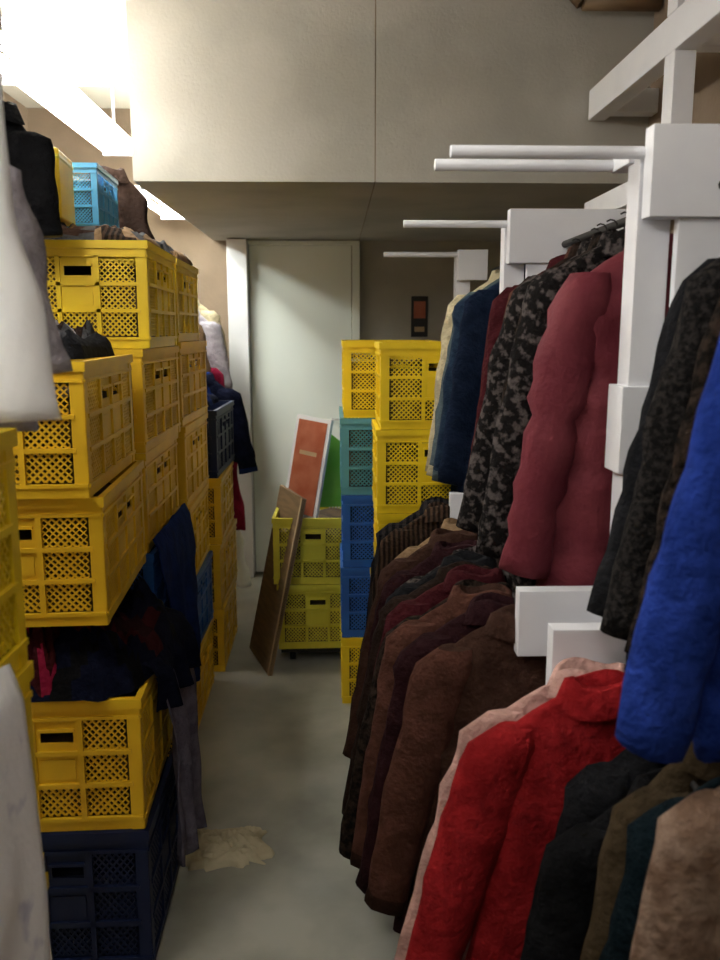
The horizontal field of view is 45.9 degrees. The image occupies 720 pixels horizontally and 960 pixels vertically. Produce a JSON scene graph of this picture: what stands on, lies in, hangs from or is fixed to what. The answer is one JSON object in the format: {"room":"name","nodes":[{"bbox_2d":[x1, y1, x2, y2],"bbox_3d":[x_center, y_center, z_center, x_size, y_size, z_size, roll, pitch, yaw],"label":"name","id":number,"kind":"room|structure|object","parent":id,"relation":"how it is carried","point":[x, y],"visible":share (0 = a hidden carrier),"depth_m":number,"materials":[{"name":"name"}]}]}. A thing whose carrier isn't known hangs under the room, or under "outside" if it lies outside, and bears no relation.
{"room":"clothing storage room","nodes":[
{"label":"clothing storage room","id":0,"kind":"room"},
{"bbox_2d":[2,90,27,130],"bbox_3d":[-1.862,-0.241,2.086,0.100,2.950,6.300,0,10,-2],"label":"wall","id":1,"kind":"structure","parent":0,"point":[23,110],"depth_m":4.75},
{"bbox_2d":[2,56,128,85],"bbox_3d":[-1.333,-1.555,3.232,1.038,0.080,0.080,0,10,-2],"label":"trim","id":2,"kind":"structure","parent":1,"relation":"attached to","point":[80,71],"depth_m":3.20,"materials":[{"name":"white ceramic"}]},
{"bbox_2d":[3,101,62,238],"bbox_3d":[-0.928,-0.784,2.151,0.340,0.339,0.114,0,10,-2],"label":"jacket","id":3,"kind":"object","parent":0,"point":[32,153],"visible":0.68,"depth_m":2.12,"materials":[{"name":"fabric"}]},
{"bbox_2d":[0,0,129,107],"bbox_3d":[-0.376,-1.643,1.832,2.870,0.100,6.200,0,10,-2],"label":"ceiling","id":4,"kind":"structure","parent":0,"point":[55,28],"depth_m":3.61,"materials":[{"name":"paint"}]},
{"bbox_2d":[27,108,500,557],"bbox_3d":[-0.469,-0.787,5.181,2.870,2.750,0.100,0,10,-2],"label":"wall","id":5,"kind":"structure","parent":0,"point":[387,284],"depth_m":5.06,"materials":[{"name":"paint"}]},
{"bbox_2d":[226,239,359,577],"bbox_3d":[-0.385,-0.404,5.128,0.770,2.015,0.139,0,10,-2],"label":"trim","id":6,"kind":"structure","parent":5,"relation":"attached to","point":[237,250],"depth_m":4.99,"materials":[{"name":"white paint"}]},
{"bbox_2d":[249,245,350,571],"bbox_3d":[-0.351,-0.401,5.155,0.600,1.980,0.081,0,10,-2],"label":"door","id":7,"kind":"structure","parent":5,"relation":"in","point":[300,295],"depth_m":5.09,"materials":[{"name":"paint"}]},
{"bbox_2d":[411,296,427,336],"bbox_3d":[0.358,-0.982,5.110,0.100,0.240,0.013,0,10,-2],"label":"wall calendar","id":8,"kind":"object","parent":5,"relation":"attached to","point":[419,304],"visible":1,"depth_m":5.10,"materials":[{"name":"black paper"}]},
{"bbox_2d":[156,572,399,959],"bbox_3d":[-0.376,1.163,2.327,2.870,0.100,6.200,0,10,-2],"label":"floor","id":9,"kind":"structure","parent":0,"point":[273,760],"depth_m":2.66,"materials":[{"name":"concrete"}]},
{"bbox_2d":[41,742,179,959],"bbox_3d":[-0.690,0.943,2.238,0.384,0.365,0.534,0,10,-3],"label":"crate","id":10,"kind":"object","parent":9,"relation":"on","point":[110,892],"visible":0.49,"depth_m":1.99,"materials":[{"name":"blue plastic"}]},
{"bbox_2d":[31,674,172,831],"bbox_3d":[-0.700,0.604,2.178,0.384,0.320,0.534,-1,10,-4],"label":"crate","id":11,"kind":"object","parent":10,"relation":"on","point":[100,765],"visible":0.48,"depth_m":1.94,"materials":[{"name":"yellow plastic"}]},
{"bbox_2d":[30,578,176,701],"bbox_3d":[-0.691,0.335,2.111,0.427,0.224,0.533,0,10,-2],"label":"pile","id":12,"kind":"object","parent":11,"relation":"on","point":[98,663],"visible":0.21,"depth_m":1.92,"materials":[{"name":"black fabric"}]},
{"bbox_2d":[26,626,59,696],"bbox_3d":[-0.752,0.358,1.935,0.177,0.222,0.159,0,10,-2],"label":"scarf","id":13,"kind":"object","parent":12,"relation":"on","point":[40,648],"visible":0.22,"depth_m":1.88,"materials":[{"name":"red fabric"}]},
{"bbox_2d":[17,460,146,626],"bbox_3d":[-0.759,0.135,2.074,0.384,0.285,0.534,-1,10,-5],"label":"crate","id":14,"kind":"object","parent":12,"relation":"on","point":[80,558],"visible":0.84,"depth_m":1.84,"materials":[{"name":"yellow plastic"}]},
{"bbox_2d":[13,354,135,498],"bbox_3d":[-0.774,-0.145,2.003,0.384,0.285,0.534,-1,10,-4],"label":"crate","id":15,"kind":"object","parent":14,"relation":"on","point":[76,455],"visible":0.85,"depth_m":1.78,"materials":[{"name":"yellow plastic"}]},
{"bbox_2d":[55,320,114,359],"bbox_3d":[-0.765,-0.334,1.969,0.333,0.097,0.487,0,10,-2],"label":"pile","id":16,"kind":"object","parent":15,"relation":"on","point":[83,342],"visible":0.23,"depth_m":1.93,"materials":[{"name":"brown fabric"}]},
{"bbox_2d":[142,607,201,711],"bbox_3d":[-0.530,0.466,2.200,0.194,0.159,0.401,0,10,-2],"label":"sweater","id":17,"kind":"object","parent":11,"relation":"in","point":[183,654],"visible":0.57,"depth_m":2.19,"materials":[{"name":"fabric"}]},
{"bbox_2d":[156,668,206,866],"bbox_3d":[-0.459,0.718,2.261,0.077,0.561,0.330,0,10,-2],"label":"cloth","id":18,"kind":"object","parent":11,"relation":"hanging from","point":[185,740],"visible":0.76,"depth_m":2.21,"materials":[{"name":"fabric"}]},
{"bbox_2d":[196,616,214,728],"bbox_3d":[-0.810,0.776,3.404,0.384,0.290,0.534,0,10,-2],"label":"crate","id":19,"kind":"object","parent":9,"relation":"on","point":[207,675],"visible":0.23,"depth_m":3.43,"materials":[{"name":"yellow plastic"}]},
{"bbox_2d":[196,551,213,641],"bbox_3d":[-0.810,0.488,3.353,0.384,0.290,0.534,0,10,-1],"label":"crate","id":20,"kind":"object","parent":19,"relation":"on","point":[204,576],"visible":0.16,"depth_m":3.44,"materials":[{"name":"blue plastic"}]},
{"bbox_2d":[188,482,209,575],"bbox_3d":[-0.810,0.201,3.303,0.384,0.290,0.534,0,10,-3],"label":"crate","id":21,"kind":"object","parent":20,"relation":"on","point":[198,508],"visible":0.2,"depth_m":3.32,"materials":[{"name":"yellow plastic"}]},
{"bbox_2d":[177,413,208,507],"bbox_3d":[-0.810,-0.087,3.252,0.384,0.290,0.534,0,10,-2],"label":"crate","id":22,"kind":"object","parent":21,"relation":"on","point":[192,450],"visible":0.33,"depth_m":3.14,"materials":[{"name":"yellow plastic"}]},
{"bbox_2d":[155,341,207,426],"bbox_3d":[-0.810,-0.375,3.201,0.384,0.290,0.534,0,10,-1],"label":"crate","id":23,"kind":"object","parent":22,"relation":"on","point":[192,378],"visible":0.32,"depth_m":3.16,"materials":[{"name":"yellow plastic"}]},
{"bbox_2d":[163,258,199,341],"bbox_3d":[-0.825,-0.657,3.151,0.384,0.280,0.534,0,10,-3],"label":"crate","id":24,"kind":"object","parent":23,"relation":"on","point":[186,300],"visible":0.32,"depth_m":3.12,"materials":[{"name":"yellow plastic"}]},
{"bbox_2d":[153,239,192,265],"bbox_3d":[-0.797,-0.843,3.116,0.342,0.095,0.497,0,10,-2],"label":"pile","id":25,"kind":"object","parent":24,"relation":"on","point":[167,248],"visible":0.15,"depth_m":3.00,"materials":[{"name":"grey fabric"}]},
{"bbox_2d":[67,162,118,227],"bbox_3d":[-0.951,-0.910,2.798,0.249,0.200,0.329,-1,10,-4],"label":"crate","id":26,"kind":"object","parent":25,"relation":"on","point":[95,199],"visible":0.44,"depth_m":2.66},
{"bbox_2d":[86,166,154,238],"bbox_3d":[-0.957,-1.017,3.247,0.372,0.340,0.108,0,10,-2],"label":"coat","id":27,"kind":"object","parent":25,"relation":"on","point":[132,205],"visible":0.34,"depth_m":3.22,"materials":[{"name":"fabric"}]},
{"bbox_2d":[212,577,237,671],"bbox_3d":[-0.798,0.668,4.015,0.384,0.290,0.534,0,10,-2],"label":"crate","id":28,"kind":"object","parent":9,"relation":"on","point":[225,626],"visible":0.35,"depth_m":3.80,"materials":[{"name":"yellow plastic"}]},
{"bbox_2d":[209,519,237,608],"bbox_3d":[-0.798,0.380,3.965,0.384,0.290,0.534,0,10,-1],"label":"crate","id":29,"kind":"object","parent":28,"relation":"on","point":[224,558],"visible":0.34,"depth_m":3.83,"materials":[{"name":"yellow plastic"}]},
{"bbox_2d":[208,461,233,543],"bbox_3d":[-0.798,0.093,3.914,0.384,0.290,0.534,0,10,-3],"label":"crate","id":30,"kind":"object","parent":29,"relation":"on","point":[220,490],"visible":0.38,"depth_m":3.69,"materials":[{"name":"yellow plastic"}]},
{"bbox_2d":[207,400,234,477],"bbox_3d":[-0.798,-0.195,3.863,0.384,0.290,0.534,0,10,-1],"label":"crate","id":31,"kind":"object","parent":30,"relation":"on","point":[220,433],"visible":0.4,"depth_m":3.73,"materials":[{"name":"blue plastic"}]},
{"bbox_2d":[185,825,274,871],"bbox_3d":[-0.400,1.057,2.487,0.305,0.052,0.210,0,10,-2],"label":"crumpled cloth","id":32,"kind":"object","parent":9,"relation":"on","point":[228,847],"visible":0.87,"depth_m":2.45,"materials":[{"name":"fabric"}]},
{"bbox_2d":[249,485,306,675],"bbox_3d":[-0.381,0.442,3.863,0.187,0.786,0.360,-4,11,-20],"label":"leaning board","id":33,"kind":"object","parent":9,"relation":"on","point":[269,616],"visible":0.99,"depth_m":3.80,"materials":[{"name":"wood"}]},
{"bbox_2d":[281,648,340,658],"bbox_3d":[-0.205,0.758,4.110,0.320,0.080,0.480,0,10,-2],"label":"dolly","id":34,"kind":"object","parent":9,"relation":"on","point":[292,652],"visible":0.25,"depth_m":3.87,"materials":[{"name":"black plastic"}]},
{"bbox_2d":[277,584,340,648],"bbox_3d":[-0.205,0.569,4.076,0.363,0.300,0.534,-1,10,-3],"label":"crate","id":35,"kind":"object","parent":34,"relation":"on","point":[311,619],"visible":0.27,"depth_m":3.82,"materials":[{"name":"yellow plastic"}]},
{"bbox_2d":[271,507,341,583],"bbox_3d":[-0.210,0.271,4.024,0.363,0.300,0.534,0,10,-1],"label":"crate","id":36,"kind":"object","parent":35,"relation":"on","point":[317,558],"visible":0.52,"depth_m":3.77,"materials":[{"name":"yellow plastic"}]},
{"bbox_2d":[286,414,333,517],"bbox_3d":[-0.239,-0.057,3.859,0.239,0.472,0.088,7,12,36],"label":"framed sign","id":37,"kind":"object","parent":36,"relation":"on","point":[312,435],"visible":0.8,"depth_m":3.84,"materials":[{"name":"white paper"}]},
{"bbox_2d":[320,434,340,506],"bbox_3d":[-0.152,-0.044,3.969,0.140,0.339,0.044,-1,10,-7],"label":"cutout","id":38,"kind":"object","parent":36,"relation":"on","point":[331,492],"visible":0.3,"depth_m":3.97},
{"bbox_2d":[340,606,362,702],"bbox_3d":[0.107,0.727,3.707,0.384,0.280,0.534,0,10,-2],"label":"crate","id":39,"kind":"object","parent":9,"relation":"on","point":[351,646],"visible":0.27,"depth_m":3.45,"materials":[{"name":"yellow plastic"}]},
{"bbox_2d":[340,543,369,637],"bbox_3d":[0.107,0.445,3.657,0.384,0.290,0.534,0,10,-2],"label":"crate","id":40,"kind":"object","parent":39,"relation":"on","point":[354,581],"visible":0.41,"depth_m":3.40,"materials":[{"name":"blue plastic"}]},
{"bbox_2d":[341,495,373,566],"bbox_3d":[0.112,0.157,3.607,0.384,0.290,0.534,0,10,-2],"label":"crate","id":41,"kind":"object","parent":40,"relation":"on","point":[357,511],"visible":0.38,"depth_m":3.35,"materials":[{"name":"blue plastic"}]},
{"bbox_2d":[339,406,374,494],"bbox_3d":[0.107,-0.135,3.555,0.384,0.300,0.534,0,10,-2],"label":"crate","id":42,"kind":"object","parent":41,"relation":"on","point":[356,434],"visible":0.42,"depth_m":3.30,"materials":[{"name":"teal plastic"}]},
{"bbox_2d":[341,340,437,417],"bbox_3d":[0.117,-0.428,3.504,0.384,0.290,0.534,0,10,-2],"label":"crate","id":43,"kind":"object","parent":42,"relation":"on","point":[359,377],"visible":0.46,"depth_m":3.25,"materials":[{"name":"yellow plastic"}]},
{"bbox_2d":[383,123,719,789],"bbox_3d":[0.510,0.222,2.083,0.763,1.840,3.245,0,10,-2],"label":"clothes rack","id":44,"kind":"object","parent":9,"relation":"on","point":[675,176],"visible":0.51,"depth_m":1.54,"materials":[{"name":"white metal"}]},
{"bbox_2d":[360,497,448,649],"bbox_3d":[0.278,0.454,2.857,0.587,0.800,0.100,1,10,3],"label":"coat","id":45,"kind":"object","parent":44,"relation":"hanging from","point":[389,527],"visible":0.08,"depth_m":2.79,"materials":[{"name":"fabric"}]},
{"bbox_2d":[342,528,477,758],"bbox_3d":[0.266,0.565,2.502,0.638,0.859,0.129,-1,10,-4],"label":"coat","id":46,"kind":"object","parent":44,"relation":"hanging from","point":[440,534],"visible":0.13,"depth_m":2.43,"materials":[{"name":"fabric"}]},
{"bbox_2d":[372,501,449,603],"bbox_3d":[0.276,0.456,2.782,0.565,0.780,0.110,-1,10,-4],"label":"jacket","id":47,"kind":"object","parent":44,"relation":"hanging from","point":[420,529],"visible":0.12,"depth_m":2.69,"materials":[{"name":"brown fabric"}]},
{"bbox_2d":[342,561,491,813],"bbox_3d":[0.266,0.614,2.196,0.628,0.820,0.130,0,10,0],"label":"coat","id":48,"kind":"object","parent":44,"relation":"hanging from","point":[440,576],"visible":0.1,"depth_m":2.14,"materials":[{"name":"fabric"}]},
{"bbox_2d":[357,540,476,729],"bbox_3d":[0.289,0.583,2.431,0.632,0.839,0.121,-1,10,-4],"label":"coat","id":49,"kind":"object","parent":44,"relation":"hanging from","point":[442,549],"visible":0.1,"depth_m":2.34,"materials":[{"name":"fabric"}]},
{"bbox_2d":[339,579,511,859],"bbox_3d":[0.272,0.641,2.045,0.648,0.820,0.116,0,10,-1],"label":"coat","id":50,"kind":"object","parent":44,"relation":"hanging from","point":[348,822],"visible":0.08,"depth_m":2.01,"materials":[{"name":"fabric"}]},
{"bbox_2d":[350,583,511,868],"bbox_3d":[0.295,0.630,1.962,0.637,0.800,0.122,0,10,2],"label":"coat","id":51,"kind":"object","parent":44,"relation":"hanging from","point":[459,599],"visible":0.18,"depth_m":1.90,"materials":[{"name":"brown fabric"}]},
{"bbox_2d":[355,592,513,933],"bbox_3d":[0.309,0.642,1.887,0.640,0.800,0.130,0,10,-1],"label":"coat","id":52,"kind":"object","parent":44,"relation":"hanging from","point":[479,609],"visible":0.18,"depth_m":1.82,"materials":[{"name":"fabric"}]},
{"bbox_2d":[385,550,496,603],"bbox_3d":[0.280,0.614,2.273,0.634,0.860,0.128,0,10,-2],"label":"coat","id":53,"kind":"object","parent":44,"relation":"hanging from","point":[469,556],"visible":0.04,"depth_m":2.19,"materials":[{"name":"grey fabric"}]},
{"bbox_2d":[373,564,511,674],"bbox_3d":[0.273,0.624,2.120,0.606,0.840,0.122,0,10,-2],"label":"coat","id":54,"kind":"object","parent":44,"relation":"hanging from","point":[438,593],"visible":0.09,"depth_m":2.04,"materials":[{"name":"fabric"}]},
{"bbox_2d":[364,604,546,916],"bbox_3d":[0.323,0.616,1.806,0.628,0.720,0.117,0,10,3],"label":"jacket","id":55,"kind":"object","parent":44,"relation":"hanging from","point":[453,685],"visible":0.41,"depth_m":1.76,"materials":[{"name":"fabric"}]},
{"bbox_2d":[425,269,499,470],"bbox_3d":[0.502,-0.365,2.834,0.563,0.741,0.111,0,10,2],"label":"jacket","id":56,"kind":"object","parent":44,"relation":"hanging from","point":[447,327],"visible":0.06,"depth_m":2.80,"materials":[{"name":"fabric"}]},
{"bbox_2d":[426,277,499,475],"bbox_3d":[0.517,-0.320,2.778,0.599,0.820,0.110,-1,10,-5],"label":"jacket","id":57,"kind":"object","parent":44,"relation":"hanging from","point":[438,412],"visible":0.06,"depth_m":2.75,"materials":[{"name":"fabric"}]},
{"bbox_2d":[432,281,499,491],"bbox_3d":[0.514,-0.300,2.721,0.560,0.820,0.102,1,10,3],"label":"denim jacket","id":58,"kind":"object","parent":44,"relation":"hanging from","point":[459,307],"visible":0.08,"depth_m":2.70,"materials":[{"name":"fabric"}]},
{"bbox_2d":[438,264,525,492],"bbox_3d":[0.524,-0.319,2.649,0.557,0.781,0.109,0,10,-1],"label":"denim jacket","id":59,"kind":"object","parent":44,"relation":"hanging from","point":[459,429],"visible":0.23,"depth_m":2.62,"materials":[{"name":"fabric"}]},
{"bbox_2d":[394,657,624,959],"bbox_3d":[0.408,0.743,1.606,0.746,0.840,0.092,-1,10,-4],"label":"jacket","id":60,"kind":"object","parent":44,"relation":"hanging from","point":[573,666],"visible":0.13,"depth_m":1.53,"materials":[{"name":"fabric"}]},
{"bbox_2d":[405,669,625,959],"bbox_3d":[0.394,0.747,1.521,0.698,0.838,0.131,-1,10,-4],"label":"jacket","id":61,"kind":"object","parent":44,"relation":"hanging from","point":[502,809],"visible":0.48,"depth_m":1.44,"materials":[{"name":"fabric"}]},
{"bbox_2d":[471,238,580,450],"bbox_3d":[0.558,-0.198,2.259,0.555,0.861,0.123,0,10,2],"label":"coat","id":62,"kind":"object","parent":44,"relation":"hanging from","point":[498,306],"visible":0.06,"depth_m":2.20,"materials":[{"name":"fabric"}]},
{"bbox_2d":[456,219,617,588],"bbox_3d":[0.561,-0.095,2.000,0.660,1.001,0.120,1,10,3],"label":"coat","id":63,"kind":"object","parent":44,"relation":"hanging from","point":[475,484],"visible":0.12,"depth_m":1.98,"materials":[{"name":"fabric"}]},
{"bbox_2d":[475,228,624,603],"bbox_3d":[0.569,-0.114,1.815,0.656,0.901,0.117,-1,10,-7],"label":"jacket","id":64,"kind":"object","parent":44,"relation":"hanging from","point":[515,413],"visible":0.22,"depth_m":1.74,"materials":[{"name":"fabric"}]},
{"bbox_2d":[478,211,625,534],"bbox_3d":[0.565,-0.094,1.912,0.612,0.981,0.124,-1,10,-7],"label":"coat","id":65,"kind":"object","parent":44,"relation":"hanging from","point":[594,241],"visible":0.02,"depth_m":1.82,"materials":[{"name":"fabric"}]},
{"bbox_2d":[499,233,673,585],"bbox_3d":[0.582,-0.124,1.724,0.597,0.821,0.169,-1,10,-4],"label":"puffer jacket","id":66,"kind":"object","parent":44,"relation":"hanging from","point":[558,519],"visible":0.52,"depth_m":1.67,"materials":[{"name":"red fabric"}]},
{"bbox_2d":[520,767,663,959],"bbox_3d":[0.491,0.826,1.376,0.569,0.760,0.128,0,10,-1],"label":"jacket","id":67,"kind":"object","parent":44,"relation":"hanging from","point":[559,918],"visible":0.34,"depth_m":1.30,"materials":[{"name":"fabric"}]},
{"bbox_2d":[554,749,667,838],"bbox_3d":[0.531,0.772,1.449,0.515,0.780,0.124,0,10,1],"label":"jacket","id":68,"kind":"object","parent":44,"relation":"hanging from","point":[599,786],"visible":0.2,"depth_m":1.37,"materials":[{"name":"grey fabric"}]},
{"bbox_2d":[580,740,719,959],"bbox_3d":[0.541,0.616,1.256,0.506,0.541,0.125,-2,10,-9],"label":"jacket","id":69,"kind":"object","parent":44,"relation":"hanging from","point":[674,780],"visible":0.24,"depth_m":1.19,"materials":[{"name":"fabric"}]},
{"bbox_2d":[587,258,716,616],"bbox_3d":[0.752,0.010,1.461,0.734,1.000,0.124,-1,10,-5],"label":"coat","id":70,"kind":"object","parent":44,"relation":"hanging from","point":[599,592],"visible":0.16,"depth_m":1.40,"materials":[{"name":"fabric"}]},
{"bbox_2d":[599,776,719,959],"bbox_3d":[0.583,0.722,1.192,0.574,0.740,0.122,1,10,4],"label":"jacket","id":71,"kind":"object","parent":44,"relation":"hanging from","point":[641,833],"visible":0.26,"depth_m":1.15,"materials":[{"name":"fabric"}]},
{"bbox_2d":[600,257,719,640],"bbox_3d":[0.713,0.023,1.357,0.647,0.981,0.124,0,10,-1],"label":"coat","id":72,"kind":"object","parent":44,"relation":"hanging from","point":[671,397],"visible":0.34,"depth_m":1.31,"materials":[{"name":"fabric"}]},
{"bbox_2d":[615,336,719,763],"bbox_3d":[0.694,-0.005,1.058,0.747,0.761,0.146,-1,10,-5],"label":"jacket","id":73,"kind":"object","parent":44,"relation":"hanging from","point":[670,697],"visible":1,"depth_m":1.02,"materials":[{"name":"fabric"}]},
{"bbox_2d":[624,299,719,653],"bbox_3d":[0.728,0.038,1.262,0.659,0.980,0.123,0,10,-2],"label":"coat","id":74,"kind":"object","parent":44,"relation":"hanging from","point":[707,348],"visible":0.25,"depth_m":1.22,"materials":[{"name":"fabric"}]},
{"bbox_2d":[629,786,719,959],"bbox_3d":[0.586,0.676,1.104,0.575,0.760,0.119,-1,10,-3],"label":"coat","id":75,"kind":"object","parent":44,"relation":"hanging from","point":[679,914],"visible":1,"depth_m":1.03,"materials":[{"name":"fabric"}]},
{"bbox_3d":[-0.798,0.881,2.834,0.384,0.280,0.534,0,10,-2],"label":"crate","id":76,"kind":"object","parent":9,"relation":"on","visible":0},
{"bbox_3d":[-0.798,0.599,2.784,0.384,0.290,0.534,0,10,-3],"label":"crate","id":77,"kind":"object","parent":76,"relation":"on","visible":0},
{"bbox_3d":[-0.788,0.311,2.734,0.384,0.290,0.534,0,10,-1],"label":"crate","id":78,"kind":"object","parent":77,"relation":"on","visible":0},
{"bbox_2d":[109,433,179,552],"bbox_3d":[-0.808,0.024,2.682,0.384,0.290,0.534,0,10,-2],"label":"crate","id":79,"kind":"object","parent":78,"relation":"on","point":[160,470],"visible":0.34,"depth_m":2.62,"materials":[{"name":"yellow plastic"}]},
{"bbox_2d":[105,346,180,452],"bbox_3d":[-0.798,-0.264,2.632,0.384,0.290,0.534,0,10,-1],"label":"crate","id":80,"kind":"object","parent":79,"relation":"on","point":[155,397],"visible":0.34,"depth_m":2.52,"materials":[{"name":"yellow plastic"}]},
{"bbox_2d":[44,240,177,347],"bbox_3d":[-0.788,-0.552,2.582,0.384,0.290,0.534,-1,10,-4],"label":"crate","id":81,"kind":"object","parent":80,"relation":"on","point":[118,286],"visible":0.76,"depth_m":2.34,"materials":[{"name":"yellow plastic"}]},
{"bbox_2d":[44,222,164,250],"bbox_3d":[-0.777,-0.733,2.552,0.345,0.074,0.492,0,10,-2],"label":"pile","id":82,"kind":"object","parent":81,"relation":"on","point":[73,232],"visible":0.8,"depth_m":2.35,"materials":[{"name":"beige fabric"}]},
{"bbox_2d":[53,147,74,225],"bbox_3d":[-0.911,-0.846,2.465,0.124,0.190,0.204,-1,10,-7],"label":"box","id":83,"kind":"object","parent":82,"relation":"on","point":[63,165],"visible":0.41,"depth_m":2.44,"materials":[{"name":"plastic"}]},
{"bbox_2d":[152,503,200,681],"bbox_3d":[-0.570,0.433,2.740,0.064,0.636,0.522,0,10,-2],"label":"cloth","id":84,"kind":"object","parent":78,"relation":"hanging from","point":[175,543],"visible":0.56,"depth_m":2.73,"materials":[{"name":"fabric"}]},
{"bbox_3d":[-1.003,-0.142,4.567,0.460,1.694,0.827,0,10,-2],"label":"rack","id":85,"kind":"object","parent":9,"relation":"on","visible":0},
{"bbox_2d":[198,310,232,387],"bbox_3d":[-0.942,-0.728,4.577,0.506,0.492,0.120,0,10,-2],"label":"shirt","id":86,"kind":"object","parent":85,"relation":"hanging from","point":[217,357],"visible":0.2,"depth_m":4.54,"materials":[{"name":"fabric"}]},
{"bbox_2d":[211,368,224,386],"bbox_3d":[-0.908,-0.225,4.508,0.459,0.980,0.117,0,10,-2],"label":"dress","id":87,"kind":"object","parent":85,"relation":"hanging from","point":[219,377],"visible":0.04,"depth_m":4.42,"materials":[{"name":"fabric"}]},
{"bbox_2d":[236,530,250,587],"bbox_3d":[-0.718,0.411,4.671,0.233,0.352,0.126,0,10,-2],"label":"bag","id":88,"kind":"object","parent":87,"relation":"hanging from","point":[243,574],"visible":0.4,"depth_m":4.64,"materials":[{"name":"fabric"}]},
{"bbox_2d":[206,372,257,473],"bbox_3d":[-0.781,-0.303,4.240,0.536,0.553,0.114,0,10,-2],"label":"jacket","id":89,"kind":"object","parent":85,"relation":"hanging from","point":[244,452],"visible":0.32,"depth_m":4.21,"materials":[{"name":"fabric"}]},
{"bbox_2d":[232,462,245,529],"bbox_3d":[-0.731,0.023,4.452,0.254,0.512,0.124,0,10,-2],"label":"trousers","id":90,"kind":"object","parent":85,"relation":"hanging from","point":[239,509],"visible":0.27,"depth_m":4.45,"materials":[{"name":"fabric"}]},
{"bbox_3d":[-0.662,1.152,1.123,0.384,0.340,0.534,0,10,-2],"label":"crate","id":91,"kind":"object","parent":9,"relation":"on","visible":0},
{"bbox_2d":[45,872,48,889],"bbox_3d":[-0.662,0.816,1.064,0.384,0.340,0.534,0,10,-2],"label":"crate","id":92,"kind":"object","parent":91,"relation":"on","point":[46,873],"visible":0.02,"depth_m":1.30,"materials":[{"name":"yellow plastic"}]},
{"bbox_2d":[15,661,43,857],"bbox_3d":[-0.662,0.479,1.004,0.384,0.340,0.534,0,10,-2],"label":"crate","id":93,"kind":"object","parent":92,"relation":"on","point":[24,675],"visible":0.06,"depth_m":1.24,"materials":[{"name":"yellow plastic"}]},
{"bbox_2d":[0,428,28,673],"bbox_3d":[-0.662,0.142,0.945,0.384,0.340,0.534,0,10,-2],"label":"crate","id":94,"kind":"object","parent":93,"relation":"on","point":[14,642],"visible":1,"depth_m":1.17,"materials":[{"name":"yellow plastic"}]},
{"bbox_2d":[0,663,51,959],"bbox_3d":[-0.452,0.789,1.025,0.043,1.030,0.451,0,10,-2],"label":"garment","id":95,"kind":"object","parent":93,"relation":"hanging from","point":[24,914],"visible":1,"depth_m":1.14,"materials":[{"name":"fabric"}]},
{"bbox_3d":[0.316,0.804,3.244,0.534,0.290,0.363,0,10,-2],"label":"crate","id":96,"kind":"object","parent":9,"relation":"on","visible":0},
{"bbox_3d":[0.311,0.516,3.194,0.534,0.290,0.363,0,10,-2],"label":"crate","id":97,"kind":"object","parent":96,"relation":"on","visible":0},
{"bbox_2d":[372,496,412,555],"bbox_3d":[0.321,0.229,3.143,0.534,0.290,0.363,0,10,-2],"label":"crate","id":98,"kind":"object","parent":97,"relation":"on","point":[380,520],"visible":0.09,"depth_m":2.94,"materials":[{"name":"yellow plastic"}]},
{"bbox_2d":[371,419,450,513],"bbox_3d":[0.316,-0.059,3.092,0.534,0.290,0.363,0,10,-2],"label":"crate","id":99,"kind":"object","parent":98,"relation":"on","point":[401,483],"visible":0.45,"depth_m":2.92,"materials":[{"name":"yellow plastic"}]},
{"bbox_2d":[374,341,440,428],"bbox_3d":[0.326,-0.346,3.042,0.534,0.290,0.363,0,10,-2],"label":"crate","id":100,"kind":"object","parent":99,"relation":"on","point":[404,397],"visible":0.31,"depth_m":2.87,"materials":[{"name":"yellow plastic"}]},
{"bbox_2d":[125,0,653,240],"bbox_3d":[0.082,-1.599,3.972,1.830,0.730,2.030,0,10,-2],"label":"ceiling","id":101,"kind":"structure","parent":0,"point":[256,120],"depth_m":2.99,"materials":[{"name":"paint"}]},
{"bbox_2d":[0,6,131,155],"bbox_3d":[-1.066,-1.572,3.043,0.170,0.460,1.700,0,10,-2],"label":"lamp","id":102,"kind":"object","parent":101,"relation":"hanging from","point":[15,46],"visible":0.81,"depth_m":2.96,"materials":[{"name":"plastic"}]},
{"bbox_2d":[134,185,184,219],"bbox_3d":[-1.014,-1.708,4.331,0.170,0.640,0.780,0,10,-2],"label":"lamp","id":103,"kind":"object","parent":101,"relation":"hanging from","point":[166,213],"visible":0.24,"depth_m":4.52,"materials":[{"name":"plastic"}]},
{"bbox_3d":[-0.688,-1.017,0.791,0.024,0.772,1.150,0,10,-2],"label":"rail","id":104,"kind":"object","parent":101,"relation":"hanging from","visible":0},
{"bbox_2d":[0,40,61,422],"bbox_3d":[-0.649,-0.361,0.976,0.571,0.626,0.099,0,10,-2],"label":"shirt","id":105,"kind":"object","parent":104,"relation":"hanging from","point":[27,389],"visible":1,"depth_m":0.99,"materials":[{"name":"fabric"}]},
{"bbox_2d":[0,165,72,431],"bbox_3d":[-0.682,-0.379,1.196,0.534,0.656,0.098,0,10,-2],"label":"cardigan","id":106,"kind":"object","parent":104,"relation":"hanging from","point":[31,235],"visible":0.31,"depth_m":1.20,"materials":[{"name":"fabric"}]},
{"bbox_2d":[570,0,661,11],"bbox_3d":[0.829,-1.691,2.886,0.379,0.188,0.080,0,10,-2],"label":"ceiling pipe","id":107,"kind":"object","parent":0,"point":[586,5],"depth_m":2.87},
{"bbox_2d":[648,0,719,233],"bbox_3d":[1.107,-0.256,2.172,0.100,2.950,6.300,0,10,-2],"label":"wall","id":108,"kind":"structure","parent":0,"point":[706,100],"depth_m":2.58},
{"bbox_2d":[584,0,719,208],"bbox_3d":[0.946,-1.186,2.034,0.220,0.870,1.960,0,10,-2],"label":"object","id":109,"kind":"object","parent":108,"relation":"attached to","point":[690,27],"visible":0.81,"depth_m":2.32,"materials":[{"name":"white metal"}]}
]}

